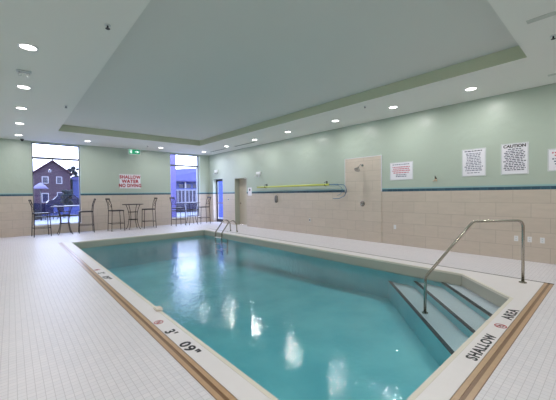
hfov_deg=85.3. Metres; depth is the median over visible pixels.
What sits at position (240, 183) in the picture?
door
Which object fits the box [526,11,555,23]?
ceiling vent
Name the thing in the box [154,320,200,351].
depth marking
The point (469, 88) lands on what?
recessed light
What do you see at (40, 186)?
parasol
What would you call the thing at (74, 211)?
wall
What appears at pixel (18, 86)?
recessed light
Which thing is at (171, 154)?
window
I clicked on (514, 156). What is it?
caution sign
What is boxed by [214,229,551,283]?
trim
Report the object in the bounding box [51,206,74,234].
bar table
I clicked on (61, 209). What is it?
patio chair
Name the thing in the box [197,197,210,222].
bar chair
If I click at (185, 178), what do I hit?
pavilion building
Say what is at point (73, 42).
ceiling
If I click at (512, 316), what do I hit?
lettering
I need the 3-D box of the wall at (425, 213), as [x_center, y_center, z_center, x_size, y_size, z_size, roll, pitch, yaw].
[1.646,-0.714,10.384,0.300,4.260,15.800,-2,2,-41]
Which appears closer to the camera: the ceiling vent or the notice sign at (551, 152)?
the ceiling vent
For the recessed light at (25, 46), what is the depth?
4.21 m
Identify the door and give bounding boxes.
[216,179,222,221]
[234,178,246,224]
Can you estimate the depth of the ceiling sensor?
5.00 m
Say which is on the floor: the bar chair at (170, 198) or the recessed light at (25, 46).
the bar chair at (170, 198)
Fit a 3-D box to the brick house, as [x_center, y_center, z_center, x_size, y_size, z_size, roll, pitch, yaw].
[-38.974,-3.188,51.569,5.300,8.150,9.650,-2,2,-41]
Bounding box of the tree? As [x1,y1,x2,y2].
[67,166,78,176]
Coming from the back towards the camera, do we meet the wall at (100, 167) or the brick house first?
the brick house
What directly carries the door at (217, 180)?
in the wall at (425, 213)
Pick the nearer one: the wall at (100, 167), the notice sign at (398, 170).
the notice sign at (398, 170)
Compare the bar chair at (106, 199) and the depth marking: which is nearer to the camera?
the depth marking
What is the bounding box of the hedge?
[60,189,73,204]
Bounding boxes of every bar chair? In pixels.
[28,200,51,236]
[78,198,95,233]
[105,198,124,229]
[142,198,156,228]
[169,197,185,225]
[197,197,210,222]
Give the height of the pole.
0.504 m
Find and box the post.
[170,154,176,216]
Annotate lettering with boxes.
[466,309,517,360]
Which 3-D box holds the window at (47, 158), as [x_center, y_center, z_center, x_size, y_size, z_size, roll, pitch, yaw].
[-8.709,-0.615,11.908,1.530,3.160,0.190,-2,2,-41]
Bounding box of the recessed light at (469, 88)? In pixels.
[464,87,477,90]
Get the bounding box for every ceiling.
[0,0,555,155]
[63,0,518,140]
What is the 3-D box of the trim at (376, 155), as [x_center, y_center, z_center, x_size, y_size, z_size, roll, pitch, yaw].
[2.549,-0.770,9.113,0.026,1.045,1.270,-2,2,-41]
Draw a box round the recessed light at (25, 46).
[17,43,38,50]
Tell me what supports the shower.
attached to the wall at (425, 213)
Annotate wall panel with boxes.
[345,156,381,242]
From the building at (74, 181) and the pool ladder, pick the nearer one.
the pool ladder
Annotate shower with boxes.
[354,164,363,171]
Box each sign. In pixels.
[119,174,140,188]
[128,148,139,154]
[390,161,412,180]
[462,147,485,176]
[501,142,528,174]
[547,148,555,170]
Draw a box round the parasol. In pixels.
[34,183,48,220]
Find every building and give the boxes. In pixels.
[70,177,78,197]
[176,168,195,187]
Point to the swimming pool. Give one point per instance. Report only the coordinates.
(360, 331)
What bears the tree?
on the street
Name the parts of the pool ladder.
grab rail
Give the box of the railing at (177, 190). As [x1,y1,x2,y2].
[176,189,196,215]
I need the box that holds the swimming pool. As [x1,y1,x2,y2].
[63,229,543,399]
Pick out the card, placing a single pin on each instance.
(249, 189)
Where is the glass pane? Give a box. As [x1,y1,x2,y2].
[218,181,222,216]
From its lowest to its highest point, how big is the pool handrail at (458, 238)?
1.417 m
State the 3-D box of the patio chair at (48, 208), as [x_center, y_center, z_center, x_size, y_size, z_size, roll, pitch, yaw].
[-14.587,0.769,19.419,0.510,1.000,0.500,0,1,26]
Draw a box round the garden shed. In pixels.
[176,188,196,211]
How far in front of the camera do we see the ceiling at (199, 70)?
5.04 m
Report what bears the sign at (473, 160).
attached to the wall at (425, 213)
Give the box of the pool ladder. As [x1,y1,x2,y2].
[215,219,237,254]
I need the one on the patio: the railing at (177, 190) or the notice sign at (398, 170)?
the railing at (177, 190)
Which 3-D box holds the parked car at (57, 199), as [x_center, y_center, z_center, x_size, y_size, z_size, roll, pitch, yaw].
[-26.468,0.193,38.000,4.300,1.660,1.800,-2,2,-41]
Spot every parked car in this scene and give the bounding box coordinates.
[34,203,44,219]
[46,195,78,205]
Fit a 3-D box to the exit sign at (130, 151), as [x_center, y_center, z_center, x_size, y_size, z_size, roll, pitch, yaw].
[-6.346,-2.149,13.313,0.506,0.294,0.047,-2,2,-41]
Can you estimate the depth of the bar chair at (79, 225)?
11.96 m
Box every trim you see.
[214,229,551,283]
[350,155,381,191]
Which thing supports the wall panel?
attached to the wall at (425, 213)
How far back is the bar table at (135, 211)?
12.94 m
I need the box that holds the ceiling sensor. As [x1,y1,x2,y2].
[16,69,31,77]
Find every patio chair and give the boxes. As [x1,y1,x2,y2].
[45,204,57,219]
[58,203,69,217]
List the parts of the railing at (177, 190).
rail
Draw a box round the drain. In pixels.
[59,243,553,399]
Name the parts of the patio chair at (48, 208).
backrest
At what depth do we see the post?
20.25 m
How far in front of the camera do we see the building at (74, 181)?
51.94 m
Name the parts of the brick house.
pane, pane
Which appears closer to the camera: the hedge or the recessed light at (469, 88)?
the recessed light at (469, 88)
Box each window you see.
[31,142,80,225]
[170,154,199,217]
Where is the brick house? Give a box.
[33,157,72,203]
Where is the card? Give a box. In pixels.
[248,188,251,195]
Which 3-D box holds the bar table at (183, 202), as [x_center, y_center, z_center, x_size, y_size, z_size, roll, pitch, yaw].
[-4.215,0.659,14.696,0.840,1.086,0.840,-2,2,-41]
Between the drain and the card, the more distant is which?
the card
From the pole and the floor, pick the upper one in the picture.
the pole
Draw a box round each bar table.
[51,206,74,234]
[122,204,142,229]
[183,202,199,224]
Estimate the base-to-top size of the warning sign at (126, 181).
0.640 m
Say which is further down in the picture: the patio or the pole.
the patio
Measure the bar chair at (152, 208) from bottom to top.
1.346 m
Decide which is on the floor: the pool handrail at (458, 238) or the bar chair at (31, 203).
the bar chair at (31, 203)
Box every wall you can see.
[0,138,209,237]
[42,205,79,215]
[209,83,555,263]
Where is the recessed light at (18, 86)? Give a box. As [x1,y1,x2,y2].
[16,85,31,88]
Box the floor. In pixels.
[0,222,555,399]
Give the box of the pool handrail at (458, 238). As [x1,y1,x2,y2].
[422,219,526,313]
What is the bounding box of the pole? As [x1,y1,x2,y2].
[257,184,346,198]
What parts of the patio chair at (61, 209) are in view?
backrest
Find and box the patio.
[35,212,222,224]

